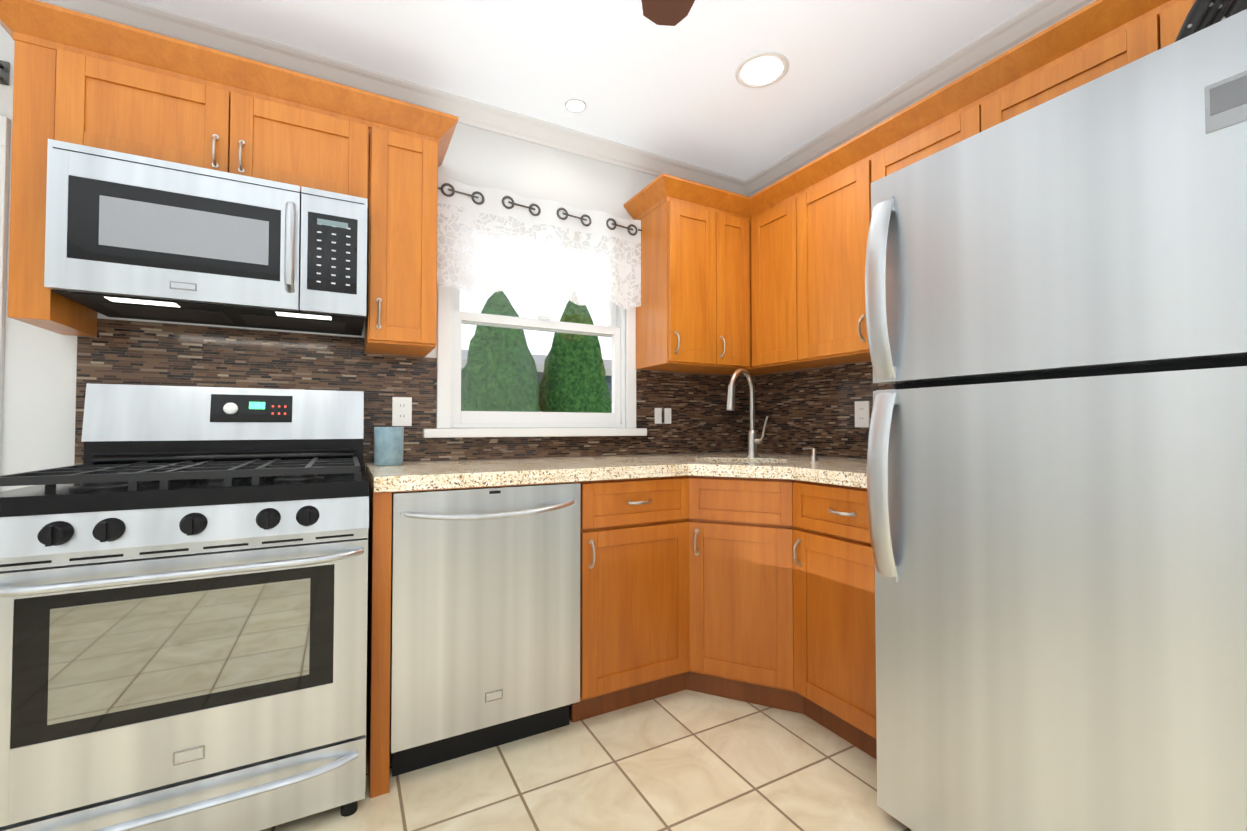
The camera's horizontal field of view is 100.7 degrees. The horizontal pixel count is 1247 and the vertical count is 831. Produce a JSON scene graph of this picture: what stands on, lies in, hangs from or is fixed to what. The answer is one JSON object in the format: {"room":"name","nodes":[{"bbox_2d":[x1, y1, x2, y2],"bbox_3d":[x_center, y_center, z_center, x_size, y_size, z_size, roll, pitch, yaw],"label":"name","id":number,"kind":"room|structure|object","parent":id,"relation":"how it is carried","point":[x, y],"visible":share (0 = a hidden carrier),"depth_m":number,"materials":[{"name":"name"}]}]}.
{"room":"kitchen","nodes":[
{"label":"kitchen","id":0,"kind":"room"},
{"bbox_2d":[0,25,731,491],"bbox_3d":[-1.040,-0.118,2.100,4.200,2.440,0.150,1,-1,-28],"label":"wall","id":1,"kind":"structure","parent":0,"point":[38,419],"depth_m":1.64,"materials":[{"name":"white paint"}]},
{"bbox_2d":[0,115,9,491],"bbox_3d":[-2.288,0.088,1.325,0.950,1.995,0.021,1,-1,-28],"label":"door frame","id":2,"kind":"structure","parent":1,"relation":"attached to","point":[4,148],"depth_m":1.56,"materials":[{"name":"white paint"}]},
{"bbox_2d":[0,60,9,84],"bbox_3d":[-1.868,-1.062,1.529,0.030,0.103,0.103,1,-1,-28],"label":"hook","id":3,"kind":"object","parent":1,"relation":"attached to","point":[4,71],"visible":1,"depth_m":1.57,"materials":[{"name":"grey metal"}]},
{"bbox_2d":[0,0,457,356],"bbox_3d":[-1.206,-0.665,1.729,1.193,0.829,0.363,1,-1,-28],"label":"upper cabinet","id":4,"kind":"object","parent":1,"relation":"attached to","point":[80,78],"visible":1,"depth_m":1.56,"materials":[{"name":"brown wood"}]},
{"bbox_2d":[44,139,367,335],"bbox_3d":[-1.243,-0.512,1.658,0.740,0.390,0.438,1,-1,-28],"label":"microwave","id":5,"kind":"object","parent":4,"relation":"attached to","point":[129,236],"visible":1,"depth_m":1.49,"materials":[{"name":"stainless steel"},{"name":"black plastic"},{"name":"black glass"}]},
{"bbox_2d":[37,0,744,195],"bbox_3d":[-0.989,-1.300,2.032,3.720,0.078,0.064,1,-1,-28],"label":"crown molding","id":6,"kind":"structure","parent":1,"relation":"attached to","point":[133,13],"depth_m":2.06,"materials":[{"name":"white"}]},
{"bbox_2d":[74,318,745,469],"bbox_3d":[-0.510,-0.026,2.296,2.779,0.545,0.005,1,-1,-28],"label":"tile backsplash","id":7,"kind":"structure","parent":1,"relation":"attached to","point":[124,352],"depth_m":2.03,"materials":[{"name":"tile"}]},
{"bbox_2d":[392,397,411,425],"bbox_3d":[-0.892,-0.016,2.082,0.072,0.116,0.007,1,-1,-28],"label":"electrical outlet","id":8,"kind":"object","parent":7,"relation":"attached to","point":[401,411],"visible":1,"depth_m":2.08,"materials":[{"name":"white plastic"}]},
{"bbox_2d":[655,408,661,423],"bbox_3d":[0.180,0.002,2.656,0.040,0.080,0.012,1,-1,-28],"label":"electrical outlet","id":9,"kind":"object","parent":7,"relation":"attached to","point":[658,415],"visible":1,"depth_m":2.66,"materials":[{"name":"white plastic"}]},
{"bbox_2d":[664,408,670,423],"bbox_3d":[0.233,0.002,2.684,0.040,0.080,0.012,1,-1,-28],"label":"electrical outlet","id":10,"kind":"object","parent":7,"relation":"attached to","point":[667,415],"visible":1,"depth_m":2.68,"materials":[{"name":"white plastic"}]},
{"bbox_2d":[422,428,646,437],"bbox_3d":[-0.360,0.078,2.358,1.045,0.037,0.075,1,-1,-28],"label":"window sill","id":11,"kind":"structure","parent":1,"relation":"attached to","point":[504,432],"depth_m":2.29,"materials":[{"name":"white"}]},
{"bbox_2d":[436,286,635,427],"bbox_3d":[-0.384,-0.441,2.431,0.950,1.000,0.133,1,-1,-28],"label":"window unit","id":12,"kind":"structure","parent":1,"relation":"in","point":[614,329],"depth_m":2.37,"materials":[{"name":"white plastic"}]},
{"bbox_2d":[437,176,641,308],"bbox_3d":[-0.346,-0.736,2.317,0.983,0.470,0.044,1,-1,-28],"label":"curtain valance","id":13,"kind":"object","parent":12,"relation":"attached to","point":[491,240],"visible":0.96,"depth_m":2.30,"materials":[{"name":"fabric"}]},
{"bbox_2d":[628,176,727,372],"bbox_3d":[0.270,-0.647,2.547,0.319,0.829,0.323,1,-1,-28],"label":"upper cabinet","id":14,"kind":"object","parent":1,"relation":"attached to","point":[671,334],"depth_m":2.40,"materials":[{"name":"brown wood"}]},
{"bbox_2d":[700,185,763,375],"bbox_3d":[0.456,-0.646,2.612,0.292,0.829,0.385,1,-1,-28],"label":"upper cabinet","id":15,"kind":"object","parent":1,"relation":"attached to","point":[727,214],"depth_m":2.50,"materials":[{"name":"brown wood"}]},
{"bbox_2d":[260,690,911,830],"bbox_3d":[-0.007,1.091,0.159,4.200,0.060,4.500,1,-1,-28],"label":"floor","id":16,"kind":"structure","parent":0,"point":[686,760],"depth_m":1.54,"materials":[{"name":"tile"}]},
{"bbox_2d":[0,383,368,830],"bbox_3d":[-1.175,0.494,1.496,0.762,1.190,0.718,1,-1,-28],"label":"stove","id":17,"kind":"object","parent":16,"relation":"on","point":[183,601],"visible":1,"depth_m":1.26,"materials":[{"name":"silver metal"}]},
{"bbox_2d":[390,482,579,776],"bbox_3d":[-0.533,0.667,1.869,0.594,0.861,0.683,1,-1,-28],"label":"dishwasher","id":18,"kind":"object","parent":16,"relation":"on","point":[485,621],"visible":0.92,"depth_m":1.63,"materials":[{"name":"silver metal"}]},
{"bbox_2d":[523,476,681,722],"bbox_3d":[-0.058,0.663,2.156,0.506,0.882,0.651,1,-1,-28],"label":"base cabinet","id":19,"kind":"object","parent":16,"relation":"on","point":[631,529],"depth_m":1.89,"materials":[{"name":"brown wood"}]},
{"bbox_2d":[682,475,797,712],"bbox_3d":[0.546,0.666,2.302,0.899,0.882,0.966,1,-1,-28],"label":"base cabinet","id":20,"kind":"object","parent":16,"relation":"on","point":[759,591],"depth_m":1.94,"materials":[{"name":"brown wood"}]},
{"bbox_2d":[366,369,866,492],"bbox_3d":[0.168,0.088,1.895,1.949,0.620,1.334,1,-1,-28],"label":"countertop","id":21,"kind":"structure","parent":20,"relation":"on","point":[752,462],"depth_m":1.87,"materials":[{"name":"stone"}]},
{"bbox_2d":[374,427,403,465],"bbox_3d":[-0.875,0.113,1.928,0.102,0.142,0.102,1,-1,-28],"label":"cup","id":22,"kind":"object","parent":21,"relation":"on","point":[388,445],"visible":1,"depth_m":1.89,"materials":[{"name":"ceramic"}]},
{"bbox_2d":[726,369,817,460],"bbox_3d":[0.619,-0.011,2.266,0.303,0.406,0.333,1,-1,-28],"label":"faucet","id":23,"kind":"object","parent":21,"relation":"on","point":[752,455],"depth_m":2.37,"materials":[{"name":"silver metal"}]},
{"bbox_2d":[798,480,876,759],"bbox_3d":[0.949,0.656,1.823,0.644,0.882,0.485,1,-1,-28],"label":"base cabinet","id":24,"kind":"object","parent":16,"relation":"on","point":[837,640],"depth_m":1.70,"materials":[{"name":"brown wood"}]},
{"bbox_2d":[865,9,1246,830],"bbox_3d":[1.161,0.213,1.232,0.783,1.742,0.760,1,-1,-28],"label":"fridge","id":25,"kind":"object","parent":16,"relation":"on","point":[1055,299],"visible":1,"depth_m":1.03,"materials":[{"name":"grey metal"}]},
{"bbox_2d":[1175,0,1246,41],"bbox_3d":[1.192,-0.760,1.068,0.155,0.220,0.234,1,-1,-28],"label":"knife block","id":26,"kind":"object","parent":25,"relation":"on","point":[1202,14],"visible":0.23,"depth_m":1.04,"materials":[{"name":"black"}]},
{"bbox_2d":[136,0,1037,179],"bbox_3d":[-0.007,-1.419,0.214,4.200,0.080,4.500,1,-1,-28],"label":"ceiling","id":27,"kind":"structure","parent":0,"point":[627,72],"depth_m":1.91,"materials":[{"name":"white paint"}]},
{"bbox_2d":[565,99,586,112],"bbox_3d":[-0.206,-1.331,2.224,0.094,0.008,0.094,1,-1,-28],"label":"recessed light","id":28,"kind":"object","parent":27,"relation":"in","point":[575,105],"visible":1,"depth_m":2.22,"materials":[{"name":"white plastic"}]},
{"bbox_2d":[641,0,694,25],"bbox_3d":[0.295,-1.001,0.792,1.266,0.729,1.293,1,-1,-28],"label":"ceiling fan","id":29,"kind":"object","parent":27,"relation":"hanging from","point":[668,12],"visible":1,"depth_m":1.37,"materials":[{"name":"brown wood"}]},
{"bbox_2d":[735,51,788,87],"bbox_3d":[0.537,-1.336,2.006,0.204,0.008,0.204,1,-1,-28],"label":"recessed light","id":30,"kind":"object","parent":27,"relation":"in","point":[762,69],"visible":1,"depth_m":1.99,"materials":[{"name":"white plastic"}]},
{"bbox_2d":[755,361,869,458],"bbox_3d":[1.811,-0.140,1.081,0.150,2.440,4.350,1,-1,-28],"label":"wall","id":31,"kind":"structure","parent":0,"point":[812,368],"depth_m":2.55,"materials":[{"name":"brown tile"}]},
{"bbox_2d":[748,164,810,371],"bbox_3d":[0.802,-0.649,2.461,0.324,0.829,0.374,1,-1,-28],"label":"upper cabinet","id":32,"kind":"object","parent":31,"relation":"attached to","point":[770,279],"depth_m":2.39,"materials":[{"name":"brown wood"}]},
{"bbox_2d":[746,361,892,458],"bbox_3d":[1.034,-0.021,2.355,0.006,0.428,1.320,1,-1,-28],"label":"tile backsplash","id":33,"kind":"structure","parent":31,"relation":"attached to","point":[813,408],"depth_m":2.53,"materials":[{"name":"tile"}]},
{"bbox_2d":[855,401,869,426],"bbox_3d":[1.059,-0.005,2.294,0.007,0.116,0.072,1,-1,-28],"label":"electrical outlet","id":34,"kind":"object","parent":33,"relation":"attached to","point":[862,413],"visible":1,"depth_m":2.29,"materials":[{"name":"white plastic"}]},
{"bbox_2d":[788,128,871,367],"bbox_3d":[0.960,-0.654,2.226,0.268,0.829,0.428,1,-1,-28],"label":"upper cabinet","id":35,"kind":"object","parent":31,"relation":"attached to","point":[839,183],"depth_m":2.11,"materials":[{"name":"brown wood"}]},
{"bbox_2d":[872,84,951,181],"bbox_3d":[1.169,-0.890,1.843,0.268,0.374,0.448,1,-1,-28],"label":"upper cabinet","id":36,"kind":"object","parent":31,"relation":"attached to","point":[923,130],"depth_m":1.82,"materials":[{"name":"brown wood"}]},
{"bbox_2d":[745,0,1095,196],"bbox_3d":[1.681,-1.320,1.122,0.064,0.078,4.200,1,-1,-28],"label":"crown molding","id":37,"kind":"structure","parent":31,"relation":"attached to","point":[1033,19],"depth_m":2.02,"materials":[{"name":"white"}]},
{"bbox_2d":[952,0,1115,144],"bbox_3d":[1.344,-0.897,1.519,0.268,0.374,0.527,1,-1,-28],"label":"upper cabinet","id":38,"kind":"object","parent":31,"relation":"attached to","point":[1079,50],"depth_m":1.50,"materials":[{"name":"brown wood"}]},
{"bbox_2d":[1116,0,1195,68],"bbox_3d":[1.529,-0.904,1.175,0.268,0.374,0.493,1,-1,-28],"label":"upper cabinet","id":39,"kind":"object","parent":31,"relation":"attached to","point":[1143,27],"depth_m":1.30,"materials":[{"name":"brown wood"}]},
{"label":"outside","id":40,"kind":"structure","parent":0,"visible":0},
{"bbox_2d":[460,290,611,359],"bbox_3d":[-5.931,-3.610,15.362,28.000,14.000,0.001,1,-1,-28],"label":"sky","id":41,"kind":"structure","parent":40,"point":[539,335],"depth_m":17.03,"materials":[{"name":"white"}]},
{"bbox_3d":[-2.680,1.983,9.210,28.000,0.050,13.700,1,-1,-28],"label":"ground","id":42,"kind":"structure","parent":40,"visible":0},
{"bbox_2d":[461,291,541,411],"bbox_3d":[-1.270,0.272,5.283,1.118,3.200,1.147,1,-1,-28],"label":"tree","id":43,"kind":"object","parent":42,"relation":"on","point":[496,364],"depth_m":5.01,"materials":[{"name":"green plant"}]},
{"bbox_2d":[461,349,611,399],"bbox_3d":[-1.969,0.312,11.720,9.000,3.400,4.620,1,-1,-28],"label":"house","id":44,"kind":"structure","parent":42,"relation":"on","point":[540,364],"depth_m":10.36,"materials":[{"name":"white"}]},
{"bbox_2d":[539,300,611,412],"bbox_3d":[-0.513,0.251,5.691,1.094,3.260,1.059,1,-1,-28],"label":"tree","id":45,"kind":"object","parent":42,"relation":"on","point":[596,383],"depth_m":5.44,"materials":[{"name":"green plant"}]}
]}

